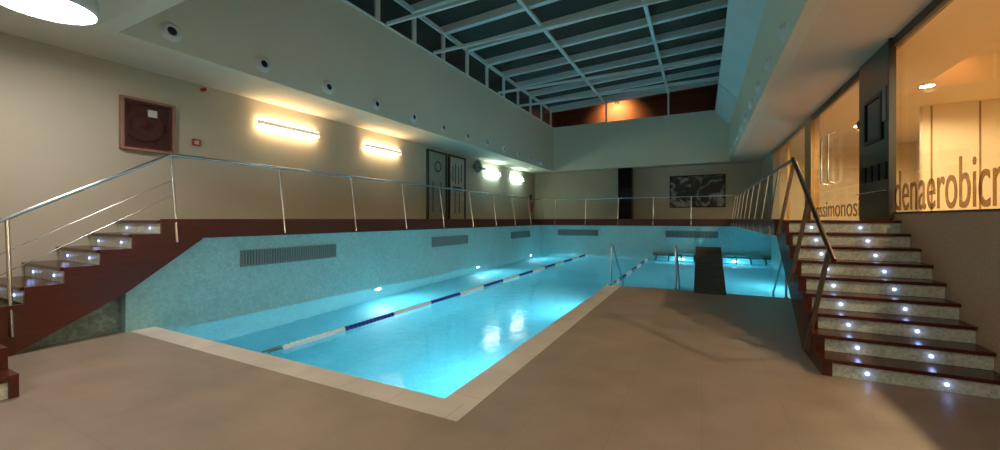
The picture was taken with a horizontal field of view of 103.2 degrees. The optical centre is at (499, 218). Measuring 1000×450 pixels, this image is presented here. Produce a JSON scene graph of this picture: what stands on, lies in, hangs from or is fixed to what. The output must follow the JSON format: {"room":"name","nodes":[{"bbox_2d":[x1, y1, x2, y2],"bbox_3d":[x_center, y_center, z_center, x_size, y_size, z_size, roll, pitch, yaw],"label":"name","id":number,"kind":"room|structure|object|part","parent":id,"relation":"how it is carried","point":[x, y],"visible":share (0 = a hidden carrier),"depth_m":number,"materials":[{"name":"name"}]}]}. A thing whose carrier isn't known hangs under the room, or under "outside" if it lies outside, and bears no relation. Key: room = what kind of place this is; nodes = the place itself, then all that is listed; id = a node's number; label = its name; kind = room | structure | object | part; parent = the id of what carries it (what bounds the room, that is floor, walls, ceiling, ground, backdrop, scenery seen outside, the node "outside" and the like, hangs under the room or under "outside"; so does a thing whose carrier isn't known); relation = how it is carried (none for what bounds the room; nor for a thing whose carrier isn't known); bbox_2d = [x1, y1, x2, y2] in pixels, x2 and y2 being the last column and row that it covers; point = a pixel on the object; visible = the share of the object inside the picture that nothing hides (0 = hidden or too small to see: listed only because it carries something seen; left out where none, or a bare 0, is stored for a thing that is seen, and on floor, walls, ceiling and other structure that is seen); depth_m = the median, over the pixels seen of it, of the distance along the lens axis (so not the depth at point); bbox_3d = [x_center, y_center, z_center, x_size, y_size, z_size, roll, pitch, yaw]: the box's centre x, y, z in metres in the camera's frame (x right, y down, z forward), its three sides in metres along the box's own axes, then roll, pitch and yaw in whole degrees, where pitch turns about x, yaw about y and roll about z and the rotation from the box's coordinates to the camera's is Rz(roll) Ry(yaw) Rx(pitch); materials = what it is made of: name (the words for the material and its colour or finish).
{"room":"indoor swimming pool","nodes":[
{"label":"indoor swimming pool","id":0,"kind":"room"},
{"bbox_2d":[23,297,119,349],"bbox_3d":[-5.730,1.120,4.900,0.140,0.900,1.530,0,0,27],"label":"wall","id":1,"kind":"structure","parent":0,"point":[105,319],"depth_m":5.29,"materials":[{"name":"tile"}]},
{"bbox_2d":[99,0,184,31],"bbox_3d":[-1.606,-3.700,3.456,8.200,2.300,0.200,0,0,27],"label":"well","id":2,"kind":"object","parent":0,"point":[149,8],"visible":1,"depth_m":4.94,"materials":[{"name":"paint"}]},
{"bbox_2d":[0,32,534,306],"bbox_3d":[-3.736,-0.540,11.611,0.200,4.220,25.300,0,0,27],"label":"wall","id":3,"kind":"structure","parent":0,"point":[59,107],"depth_m":7.14,"materials":[{"name":"beige paint"}]},
{"bbox_2d":[119,94,175,153],"bbox_3d":[-6.029,-1.590,6.792,0.090,0.880,0.750,0,0,27],"label":"upper cabinet","id":4,"kind":"object","parent":3,"relation":"attached to","point":[145,125],"visible":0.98,"depth_m":6.77,"materials":[{"name":"brown"}]},
{"bbox_3d":[-6.031,-1.590,6.793,0.065,0.760,0.630,0,0,27],"label":"door frame","id":5,"kind":"part","parent":4,"relation":"part of","materials":[{"name":"red"}]},
{"bbox_2d":[192,139,200,145],"bbox_3d":[-5.715,-1.440,7.452,0.050,0.120,0.130,0,0,27],"label":"fire alarm","id":6,"kind":"object","parent":3,"relation":"attached to","point":[196,142],"visible":1,"depth_m":7.45,"materials":[{"name":"red plastic"}]},
{"bbox_2d":[257,119,319,137],"bbox_3d":[-4.824,-2.062,9.091,0.150,0.135,1.500,0,0,27],"label":"wall lamp","id":7,"kind":"object","parent":3,"relation":"attached to","point":[264,123],"visible":1,"depth_m":8.97,"materials":[{"name":"beige plastic"}]},
{"bbox_2d":[365,143,401,154],"bbox_3d":[-3.464,-2.062,11.759,0.150,0.135,1.450,0,0,27],"label":"wall lamp","id":8,"kind":"object","parent":3,"relation":"attached to","point":[367,146],"visible":1,"depth_m":11.65,"materials":[{"name":"beige plastic"}]},
{"bbox_2d":[426,149,446,218],"bbox_3d":[-2.256,-1.205,14.197,0.090,2.450,1.150,0,0,27],"label":"door","id":9,"kind":"structure","parent":3,"relation":"in","point":[436,161],"depth_m":14.10,"materials":[{"name":"grey wood"}]},
{"bbox_2d":[448,154,465,218],"bbox_3d":[-1.649,-1.205,15.346,0.127,2.450,1.150,0,0,27],"label":"door","id":10,"kind":"structure","parent":3,"relation":"in","point":[456,164],"depth_m":15.31,"materials":[{"name":"grey wood"}]},
{"bbox_2d":[473,160,485,172],"bbox_3d":[-0.898,-2.190,16.636,0.284,0.520,0.734,0,0,37],"label":"wall speaker","id":11,"kind":"object","parent":3,"relation":"attached to","point":[477,166],"visible":1,"depth_m":16.53,"materials":[{"name":"grey plastic"}]},
{"bbox_2d":[485,170,500,175],"bbox_3d":[-0.334,-2.062,17.903,0.150,0.135,1.400,0,0,27],"label":"wall lamp","id":12,"kind":"object","parent":3,"relation":"attached to","point":[486,171],"visible":0.97,"depth_m":17.75,"materials":[{"name":"white plastic"}]},
{"bbox_2d":[511,176,523,180],"bbox_3d":[0.892,-2.062,20.308,0.150,0.135,1.400,0,0,27],"label":"wall lamp","id":13,"kind":"object","parent":3,"relation":"attached to","point":[513,177],"visible":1,"depth_m":20.14,"materials":[{"name":"white plastic"}]},
{"bbox_2d":[530,195,533,211],"bbox_3d":[1.804,-0.855,22.004,0.235,0.950,0.250,0,0,27],"label":"fire extinguisher","id":14,"kind":"object","parent":3,"relation":"attached to","point":[532,203],"visible":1,"depth_m":21.92,"materials":[{"name":"red metal"}]},
{"bbox_2d":[93,0,552,171],"bbox_3d":[-1.274,-3.700,13.359,0.200,2.300,18.150,0,0,27],"label":"wall","id":15,"kind":"structure","parent":0,"point":[305,43],"depth_m":8.90,"materials":[{"name":"paint"}]},
{"bbox_2d":[159,21,181,41],"bbox_3d":[-4.908,-2.810,5.924,0.075,0.290,0.290,0,0,27],"label":"air nozzle","id":16,"kind":"object","parent":15,"relation":"attached to","point":[168,30],"visible":1,"depth_m":5.90,"materials":[{"name":"white plastic"}]},
{"bbox_2d":[255,56,270,72],"bbox_3d":[-4.272,-2.810,7.171,0.075,0.290,0.290,0,0,27],"label":"air nozzle","id":17,"kind":"object","parent":15,"relation":"attached to","point":[262,63],"visible":1,"depth_m":7.14,"materials":[{"name":"white plastic"}]},
{"bbox_2d":[322,80,333,93],"bbox_3d":[-3.637,-2.810,8.419,0.075,0.290,0.290,0,0,27],"label":"air nozzle","id":18,"kind":"object","parent":15,"relation":"attached to","point":[327,86],"visible":1,"depth_m":8.38,"materials":[{"name":"white plastic"}]},
{"bbox_2d":[371,98,380,109],"bbox_3d":[-3.001,-2.810,9.666,0.075,0.290,0.290,0,0,27],"label":"air nozzle","id":19,"kind":"object","parent":15,"relation":"attached to","point":[376,104],"visible":1,"depth_m":9.63,"materials":[{"name":"white plastic"}]},
{"bbox_2d":[410,112,416,122],"bbox_3d":[-2.366,-2.810,10.914,0.075,0.290,0.290,0,0,27],"label":"air nozzle","id":20,"kind":"object","parent":15,"relation":"attached to","point":[413,117],"visible":1,"depth_m":10.87,"materials":[{"name":"white plastic"}]},
{"bbox_2d":[440,123,445,131],"bbox_3d":[-1.730,-2.810,12.161,0.075,0.290,0.290,0,0,27],"label":"air nozzle","id":21,"kind":"object","parent":15,"relation":"attached to","point":[442,125],"visible":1,"depth_m":12.12,"materials":[{"name":"white plastic"}]},
{"bbox_2d":[464,132,469,139],"bbox_3d":[-1.095,-2.810,13.408,0.075,0.290,0.290,0,0,27],"label":"air nozzle","id":22,"kind":"object","parent":15,"relation":"attached to","point":[467,136],"visible":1,"depth_m":13.37,"materials":[{"name":"white plastic"}]},
{"bbox_2d":[343,0,727,127],"bbox_3d":[2.536,-5.591,11.475,8.700,1.482,18.050,0,0,27],"label":"skylight","id":23,"kind":"object","parent":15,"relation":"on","point":[543,57],"visible":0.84,"depth_m":13.27,"materials":[{"name":"grey"}]},
{"bbox_3d":[-1.256,-5.315,13.350,0.001,0.930,17.750,0,0,27],"label":"pane","id":24,"kind":"part","parent":23,"relation":"part of","materials":[{"name":"clear glass"}]},
{"bbox_2d":[120,225,541,331],"bbox_3d":[-1.618,1.550,12.794,0.300,2.940,16.270,0,0,27],"label":"wall","id":25,"kind":"structure","parent":0,"point":[206,283],"depth_m":7.69,"materials":[{"name":"tile"}]},
{"bbox_2d":[240,244,335,266],"bbox_3d":[-4.020,0.685,7.716,0.030,0.290,2.000,0,0,27],"label":"air vent","id":26,"kind":"object","parent":25,"relation":"in","point":[254,257],"visible":1,"depth_m":7.56,"materials":[{"name":"grey metal"}]},
{"bbox_3d":[-4.030,0.685,7.721,0.008,0.290,2.000,0,0,27],"label":"plate","id":27,"kind":"part","parent":26,"relation":"part of","materials":[{"name":"grey metal"}]},
{"bbox_2d":[130,327,474,421],"bbox_3d":[-2.681,1.718,4.419,5.410,0.304,0.280,0,0,27],"label":"trim","id":28,"kind":"structure","parent":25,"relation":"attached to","point":[452,410],"depth_m":3.91,"materials":[{"name":"tile"}]},
{"bbox_2d":[202,219,541,237],"bbox_3d":[-1.351,0.150,12.978,0.090,0.300,15.000,0,0,27],"label":"trim","id":29,"kind":"structure","parent":25,"relation":"attached to","point":[211,228],"depth_m":8.44,"materials":[{"name":"red wood"}]},
{"bbox_2d":[432,235,467,246],"bbox_3d":[-1.546,0.685,12.572,0.030,0.290,2.000,0,0,27],"label":"air vent","id":30,"kind":"object","parent":25,"relation":"in","point":[460,239],"visible":1,"depth_m":12.47,"materials":[{"name":"grey metal"}]},
{"bbox_2d":[511,231,529,238],"bbox_3d":[0.928,0.685,17.428,0.030,0.290,2.000,0,0,27],"label":"air vent","id":31,"kind":"object","parent":25,"relation":"in","point":[519,234],"visible":1,"depth_m":17.34,"materials":[{"name":"grey metal"}]},
{"bbox_2d":[0,286,999,449],"bbox_3d":[-1.446,1.695,3.880,10.900,0.250,13.600,0,0,27],"label":"floor","id":32,"kind":"structure","parent":0,"point":[645,368],"depth_m":3.41,"materials":[{"name":"tile"}]},
{"bbox_2d":[0,219,201,399],"bbox_3d":[-5.463,0.785,4.551,3.128,1.570,3.750,0,0,27],"label":"staircase","id":33,"kind":"structure","parent":32,"relation":"on","point":[48,306],"depth_m":5.21,"materials":[{"name":"red wood"}]},
{"bbox_2d":[673,245,679,290],"bbox_3d":[4.217,1.525,9.400,0.120,1.891,1.701,0,0,27],"label":"pool handrail","id":34,"kind":"object","parent":32,"relation":"on","point":[676,252],"visible":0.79,"depth_m":8.68,"materials":[{"name":"silver metal"}]},
{"bbox_3d":[4.226,1.525,9.418,0.040,1.891,1.662,0,0,27],"label":"rail","id":35,"kind":"part","parent":34,"relation":"part of","materials":[{"name":"silver metal"}]},
{"bbox_2d":[773,258,789,298],"bbox_3d":[5.990,1.525,8.497,0.120,1.891,1.701,0,0,27],"label":"pool handrail","id":36,"kind":"object","parent":32,"relation":"on","point":[781,263],"visible":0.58,"depth_m":8.30,"materials":[{"name":"silver metal"}]},
{"bbox_2d":[777,220,999,398],"bbox_3d":[4.440,0.795,4.895,1.328,1.550,2.745,0,0,27],"label":"staircase","id":37,"kind":"structure","parent":32,"relation":"on","point":[874,322],"depth_m":4.35,"materials":[{"name":"beige stone"}]},
{"bbox_2d":[777,157,836,350],"bbox_3d":[3.899,0.267,5.124,0.256,2.394,1.979,0,0,27],"label":"railing","id":38,"kind":"object","parent":37,"relation":"on","point":[829,255],"visible":1,"depth_m":4.92,"materials":[{"name":"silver metal"}]},
{"bbox_3d":[4.330,-0.325,5.987,0.240,1.110,0.050,0,0,27],"label":"post","id":39,"kind":"part","parent":38,"relation":"part of","materials":[{"name":"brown metal"}]},
{"bbox_3d":[3.921,0.292,5.185,0.240,1.110,0.050,0,0,27],"label":"post","id":40,"kind":"part","parent":38,"relation":"part of","materials":[{"name":"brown metal"}]},
{"bbox_3d":[3.974,-0.235,5.079,0.052,1.391,1.968,0,0,26],"label":"handrail","id":41,"kind":"part","parent":38,"relation":"part of","materials":[{"name":"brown metal"}]},
{"bbox_3d":[3.513,0.909,4.383,0.240,1.110,0.050,0,0,27],"label":"post","id":42,"kind":"part","parent":38,"relation":"part of","materials":[{"name":"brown metal"}]},
{"bbox_2d":[0,0,999,173],"bbox_3d":[2.902,-2.640,8.118,14.800,0.220,25.100,0,0,27],"label":"ceiling","id":43,"kind":"structure","parent":0,"point":[845,34],"depth_m":6.70,"materials":[{"name":"paint"}]},
{"bbox_2d":[0,0,98,25],"bbox_3d":[-5.101,-2.457,4.417,0.880,0.186,0.880,0,0,27],"label":"ceiling lamp","id":44,"kind":"object","parent":43,"relation":"attached to","point":[70,12],"visible":1,"depth_m":4.51,"materials":[{"name":"white plastic"}]},
{"bbox_2d":[917,83,936,87],"bbox_3d":[8.085,-2.522,7.497,0.260,0.015,0.260,0,0,27],"label":"recessed light","id":45,"kind":"object","parent":43,"relation":"in","point":[929,84],"visible":1,"depth_m":7.46,"materials":[{"name":"silver metal"}]},
{"bbox_2d":[553,111,729,171],"bbox_3d":[6.543,-3.700,19.449,8.200,2.300,0.200,0,0,27],"label":"wall","id":46,"kind":"structure","parent":0,"point":[702,137],"depth_m":19.14,"materials":[{"name":"paint"}]},
{"bbox_2d":[535,162,761,218],"bbox_3d":[6.907,-0.540,20.274,10.900,4.220,0.200,0,0,27],"label":"wall","id":47,"kind":"structure","parent":0,"point":[647,182],"depth_m":20.04,"materials":[{"name":"beige paint"}]},
{"bbox_2d":[670,174,725,207],"bbox_3d":[9.379,-1.320,18.871,2.380,1.540,0.056,0,0,27],"label":"picture","id":48,"kind":"object","parent":47,"relation":"attached to","point":[712,184],"visible":1,"depth_m":18.81,"materials":[{"name":"black"}]},
{"bbox_2d":[542,225,770,261],"bbox_3d":[6.373,1.550,17.684,9.500,2.940,0.300,0,0,27],"label":"wall","id":49,"kind":"structure","parent":0,"point":[640,241],"depth_m":17.47,"materials":[{"name":"tile"}]},
{"bbox_2d":[558,229,597,235],"bbox_3d":[3.692,0.645,18.865,1.950,0.290,0.030,0,0,27],"label":"air vent","id":50,"kind":"object","parent":49,"relation":"in","point":[575,232],"visible":1,"depth_m":18.85,"materials":[{"name":"grey metal"}]},
{"bbox_2d":[542,219,730,225],"bbox_3d":[5.723,0.150,17.841,8.280,0.300,0.090,0,0,27],"label":"trim","id":51,"kind":"structure","parent":49,"relation":"attached to","point":[605,222],"depth_m":17.53,"materials":[{"name":"red wood"}]},
{"bbox_2d":[665,231,717,237],"bbox_3d":[8.036,0.645,16.652,2.000,0.290,0.030,0,0,27],"label":"air vent","id":52,"kind":"object","parent":49,"relation":"in","point":[677,234],"visible":1,"depth_m":16.62,"materials":[{"name":"grey metal"}]},
{"bbox_2d":[653,252,770,263],"bbox_3d":[8.400,1.775,15.957,4.280,0.690,0.918,0,0,27],"label":"bench","id":53,"kind":"object","parent":49,"relation":"attached to","point":[668,254],"visible":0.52,"depth_m":15.84,"materials":[{"name":"tile"}]},
{"bbox_2d":[731,219,779,235],"bbox_3d":[6.923,0.135,11.175,0.090,0.270,10.700,0,0,27],"label":"trim","id":54,"kind":"structure","parent":49,"relation":"attached to","point":[764,223],"depth_m":8.08,"materials":[{"name":"brown wood"}]},
{"bbox_2d":[733,226,776,236],"bbox_3d":[7.518,0.255,10.900,1.300,0.090,10.750,0,0,27],"label":"trim","id":55,"kind":"structure","parent":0,"point":[733,226],"depth_m":8.54,"materials":[{"name":"paint"}]},
{"bbox_2d":[730,0,826,161],"bbox_3d":[6.211,-3.350,9.546,0.200,1.600,18.150,0,0,27],"label":"wall","id":56,"kind":"structure","parent":0,"point":[799,16],"depth_m":7.33,"materials":[{"name":"paint"}]},
{"bbox_2d":[715,0,766,124],"bbox_3d":[5.911,-4.540,9.586,0.770,0.780,17.950,0,0,27],"label":"trim","id":57,"kind":"structure","parent":56,"relation":"on","point":[743,17],"depth_m":10.39,"materials":[{"name":"white paint"}]},
{"bbox_2d":[743,112,746,121],"bbox_3d":[6.780,-2.810,10.967,0.075,0.290,0.290,0,0,27],"label":"air nozzle","id":58,"kind":"object","parent":56,"relation":"attached to","point":[745,114],"visible":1,"depth_m":10.88,"materials":[{"name":"white plastic"}]},
{"bbox_2d":[748,98,752,109],"bbox_3d":[6.145,-2.810,9.720,0.075,0.290,0.290,0,0,27],"label":"air nozzle","id":59,"kind":"object","parent":56,"relation":"attached to","point":[750,103],"visible":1,"depth_m":9.64,"materials":[{"name":"white plastic"}]},
{"bbox_2d":[755,80,759,93],"bbox_3d":[5.509,-2.810,8.472,0.075,0.290,0.290,0,0,27],"label":"air nozzle","id":60,"kind":"object","parent":56,"relation":"attached to","point":[757,85],"visible":1,"depth_m":8.40,"materials":[{"name":"white plastic"}]},
{"bbox_2d":[764,56,770,72],"bbox_3d":[4.874,-2.810,7.225,0.075,0.290,0.290,0,0,27],"label":"air nozzle","id":61,"kind":"object","parent":56,"relation":"attached to","point":[767,64],"visible":1,"depth_m":7.15,"materials":[{"name":"white plastic"}]},
{"bbox_2d":[777,22,785,42],"bbox_3d":[4.238,-2.810,5.977,0.075,0.290,0.290,0,0,27],"label":"air nozzle","id":62,"kind":"object","parent":56,"relation":"attached to","point":[781,30],"visible":1,"depth_m":5.90,"materials":[{"name":"white plastic"}]},
{"bbox_2d":[780,141,919,219],"bbox_3d":[8.459,-1.240,6.689,3.800,2.620,16.800,0,0,27],"label":"wall","id":63,"kind":"structure","parent":0,"point":[839,200],"depth_m":14.02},
{"bbox_2d":[856,37,895,219],"bbox_3d":[5.791,-1.265,6.132,0.108,2.570,1.255,0,0,27],"label":"panel","id":64,"kind":"object","parent":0,"point":[877,75],"visible":0.92,"depth_m":5.96,"materials":[{"name":"black metal"}]},
{"bbox_3d":[5.758,-0.410,6.168,0.016,0.016,1.180,0,0,27],"label":"rail","id":65,"kind":"part","parent":64,"relation":"part of","materials":[{"name":"silver metal"}]},
{"bbox_3d":[5.780,-1.530,6.146,0.020,0.700,0.700,0,0,27],"label":"display frame","id":66,"kind":"part","parent":64,"relation":"part of","materials":[{"name":"black"}]},
{"bbox_3d":[5.524,-1.265,5.577,0.080,2.570,0.025,0,0,27],"label":"edge trim","id":67,"kind":"part","parent":64,"relation":"part of","materials":[{"name":"grey"}]},
{"bbox_2d":[762,151,999,373],"bbox_3d":[6.154,0.235,6.460,0.300,5.570,25.100,0,0,27],"label":"wall","id":68,"kind":"structure","parent":0,"point":[963,248],"depth_m":4.08,"materials":[{"name":"beige paint"}]},
{"bbox_2d":[773,122,804,219],"bbox_3d":[9.145,-1.265,12.596,0.060,2.570,5.250,0,0,27],"label":"window","id":69,"kind":"structure","parent":68,"relation":"in","point":[799,129],"depth_m":12.44,"materials":[{"name":"clear glass"}]},
{"bbox_2d":[805,115,819,219],"bbox_3d":[7.837,-1.265,9.952,0.170,2.570,0.650,0,0,27],"label":"trim","id":70,"kind":"structure","parent":68,"relation":"attached to","point":[812,127],"depth_m":9.69,"materials":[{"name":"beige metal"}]},
{"bbox_2d":[812,99,830,185],"bbox_3d":[7.274,-1.270,9.043,0.148,2.560,1.480,0,0,27],"label":"door","id":71,"kind":"structure","parent":68,"relation":"in","point":[826,104],"depth_m":8.63,"materials":[{"name":"clear glass"}]},
{"bbox_3d":[7.318,-2.490,9.021,0.050,0.120,1.480,0,0,27],"label":"frame","id":72,"kind":"part","parent":71,"relation":"part of","materials":[{"name":"grey"}]},
{"bbox_3d":[7.042,-1.255,8.611,0.126,1.082,0.036,0,0,27],"label":"handle","id":73,"kind":"part","parent":71,"relation":"part of","materials":[{"name":"silver metal"}]},
{"bbox_2d":[827,71,858,219],"bbox_3d":[6.829,-1.270,8.159,0.158,2.560,3.260,0,0,27],"label":"door","id":74,"kind":"structure","parent":68,"relation":"in","point":[855,77],"depth_m":7.79,"materials":[{"name":"clear glass"}]},
{"bbox_3d":[6.806,-1.255,8.148,0.126,1.082,0.036,0,0,27],"label":"handle","id":75,"kind":"part","parent":74,"relation":"part of","materials":[{"name":"silver metal"}]},
{"bbox_3d":[6.551,-2.490,7.515,0.050,0.120,1.860,0,0,27],"label":"frame","id":76,"kind":"part","parent":74,"relation":"part of","materials":[{"name":"grey"}]},
{"bbox_2d":[894,0,999,213],"bbox_3d":[4.268,-1.310,2.876,0.206,2.480,6.000,0,0,27],"label":"window","id":77,"kind":"structure","parent":68,"relation":"in","point":[934,6],"depth_m":4.82,"materials":[{"name":"clear glass"}]},
{"bbox_2d":[920,99,999,210],"bbox_3d":[10.333,-1.255,8.495,1.900,2.550,0.120,0,0,27],"label":"wall studio partition","id":78,"kind":"structure","parent":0,"point":[955,125],"depth_m":8.60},
{"bbox_2d":[931,101,980,210],"bbox_3d":[8.753,-1.250,4.428,0.765,2.540,8.889,0,0,16],"label":"trim","id":79,"kind":"structure","parent":78,"relation":"attached to","point":[979,101],"depth_m":8.46,"materials":[{"name":"brown wood"}]},
{"bbox_3d":[2.798,0.115,12.210,10.900,0.190,17.900,0,0,27],"label":"floor","id":80,"kind":"structure","parent":0,"visible":0},
{"bbox_2d":[0,154,543,336],"bbox_3d":[-1.825,0.175,12.095,0.213,2.355,17.520,0,0,27],"label":"railing","id":81,"kind":"object","parent":80,"relation":"on","point":[5,219],"visible":0.98,"depth_m":5.87,"materials":[{"name":"silver metal"}]},
{"bbox_3d":[-5.659,0.680,4.567,0.208,1.345,0.040,0,0,27],"label":"post","id":82,"kind":"part","parent":81,"relation":"part of","materials":[{"name":"silver metal"}]},
{"bbox_3d":[-4.932,-0.305,5.992,0.208,1.315,0.040,0,0,27],"label":"post","id":83,"kind":"part","parent":81,"relation":"part of","materials":[{"name":"silver metal"}]},
{"bbox_3d":[-1.901,-0.407,12.129,0.048,1.192,17.512,0,0,27],"label":"handrail","id":84,"kind":"part","parent":81,"relation":"part of","materials":[{"name":"silver metal"}]},
{"bbox_3d":[-4.146,-0.345,7.535,0.208,1.235,0.040,0,0,27],"label":"post","id":85,"kind":"part","parent":81,"relation":"part of","materials":[{"name":"silver metal"}]},
{"bbox_3d":[-3.360,-0.345,9.079,0.208,1.235,0.040,0,0,27],"label":"post","id":86,"kind":"part","parent":81,"relation":"part of","materials":[{"name":"silver metal"}]},
{"bbox_3d":[-2.573,-0.345,10.622,0.208,1.235,0.040,0,0,27],"label":"post","id":87,"kind":"part","parent":81,"relation":"part of","materials":[{"name":"silver metal"}]},
{"bbox_3d":[-1.787,-0.345,12.165,0.208,1.235,0.040,0,0,27],"label":"post","id":88,"kind":"part","parent":81,"relation":"part of","materials":[{"name":"silver metal"}]},
{"bbox_3d":[-1.001,-0.345,13.708,0.208,1.235,0.040,0,0,27],"label":"post","id":89,"kind":"part","parent":81,"relation":"part of","materials":[{"name":"silver metal"}]},
{"bbox_2d":[618,168,633,218],"bbox_3d":[6.332,-1.264,19.950,0.730,2.569,0.560,0,0,27],"label":"column","id":90,"kind":"structure","parent":80,"relation":"on","point":[625,175],"depth_m":19.73,"materials":[{"name":"black"}]},
{"bbox_2d":[548,195,734,224],"bbox_3d":[5.760,-0.349,17.880,8.370,1.245,0.272,0,0,27],"label":"railing","id":91,"kind":"object","parent":80,"relation":"on","point":[717,195],"visible":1,"depth_m":17.69,"materials":[{"name":"silver metal"}]},
{"bbox_3d":[5.812,-0.950,17.981,8.370,0.042,0.044,0,0,27],"label":"handrail","id":92,"kind":"part","parent":91,"relation":"part of","materials":[{"name":"silver metal"}]},
{"bbox_2d":[732,159,791,234],"bbox_3d":[6.909,-0.322,11.053,0.216,1.185,11.310,0,0,27],"label":"railing","id":93,"kind":"object","parent":80,"relation":"on","point":[777,170],"visible":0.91,"depth_m":8.46,"materials":[{"name":"silver metal"}]},
{"bbox_3d":[7.599,-0.300,12.458,0.170,1.140,0.140,0,0,27],"label":"post","id":94,"kind":"part","parent":93,"relation":"part of","materials":[{"name":"silver metal"}]},
{"bbox_3d":[7.032,-0.300,11.344,0.170,1.140,0.140,0,0,27],"label":"post","id":95,"kind":"part","parent":93,"relation":"part of","materials":[{"name":"silver metal"}]},
{"bbox_3d":[6.464,-0.300,10.230,0.170,1.140,0.140,0,0,27],"label":"post","id":96,"kind":"part","parent":93,"relation":"part of","materials":[{"name":"silver metal"}]},
{"bbox_3d":[5.897,-0.300,9.117,0.170,1.140,0.140,0,0,27],"label":"post","id":97,"kind":"part","parent":93,"relation":"part of","materials":[{"name":"silver metal"}]},
{"bbox_3d":[6.973,-0.890,11.020,0.052,0.050,11.310,0,0,27],"label":"handrail","id":98,"kind":"part","parent":93,"relation":"part of","materials":[{"name":"silver metal"}]},
{"bbox_3d":[5.329,-0.300,8.003,0.170,1.140,0.140,0,0,27],"label":"post","id":99,"kind":"part","parent":93,"relation":"part of","materials":[{"name":"silver metal"}]},
{"bbox_3d":[4.762,-0.300,6.889,0.170,1.140,0.140,0,0,27],"label":"post","id":100,"kind":"part","parent":93,"relation":"part of","materials":[{"name":"silver metal"}]},
{"bbox_3d":[2.755,3.120,10.583,10.100,0.200,16.240,0,0,27],"label":"floor","id":101,"kind":"structure","parent":0,"visible":0},
{"bbox_2d":[694,246,725,294],"bbox_3d":[5.025,1.884,9.533,0.600,2.272,2.850,0,0,27],"label":"starting block","id":102,"kind":"object","parent":101,"relation":"on","point":[709,278],"visible":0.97,"depth_m":9.19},
{"bbox_3d":[3.007,2.310,5.494,4.430,1.420,6.740,0,0,27],"label":"deck","id":103,"kind":"object","parent":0,"visible":0},
{"bbox_2d":[171,253,790,397],"bbox_3d":[2.762,1.670,10.596,9.500,0.001,15.610,0,0,27],"label":"water","id":104,"kind":"object","parent":103,"relation":"in","point":[435,349],"visible":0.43,"depth_m":6.78,"materials":[{"name":"blue liquid"}]},
{"bbox_2d":[262,254,587,352],"bbox_3d":[0.596,1.640,11.632,0.076,0.086,15.330,0,0,27],"label":"lane rope","id":105,"kind":"object","parent":104,"relation":"on","point":[362,323],"visible":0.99,"depth_m":6.67,"materials":[{"name":"blue plastic"}]},
{"bbox_2d":[613,258,648,282],"bbox_3d":[4.556,1.640,13.346,0.076,0.086,7.280,0,0,27],"label":"lane rope","id":106,"kind":"object","parent":104,"relation":"on","point":[646,259],"visible":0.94,"depth_m":12.25,"materials":[{"name":"white plastic"}]},
{"bbox_2d":[445,285,620,405],"bbox_3d":[1.185,1.718,6.389,0.310,0.304,6.740,0,0,27],"label":"trim","id":107,"kind":"structure","parent":103,"relation":"on","point":[477,389],"depth_m":4.51,"materials":[{"name":"tile"}]},
{"bbox_2d":[609,244,622,285],"bbox_3d":[2.979,1.525,10.031,0.120,1.891,1.701,0,0,27],"label":"pool handrail","id":108,"kind":"object","parent":107,"relation":"on","point":[611,246],"visible":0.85,"depth_m":9.32,"materials":[{"name":"silver metal"}]},
{"label":"outside","id":109,"kind":"structure","parent":0,"visible":0},
{"bbox_2d":[552,84,717,127],"bbox_3d":[7.633,-5.430,21.588,18.000,4.000,0.200,0,0,27],"label":"wall","id":110,"kind":"structure","parent":109,"point":[699,99],"depth_m":21.39,"materials":[{"name":"brown paint"}]}
]}

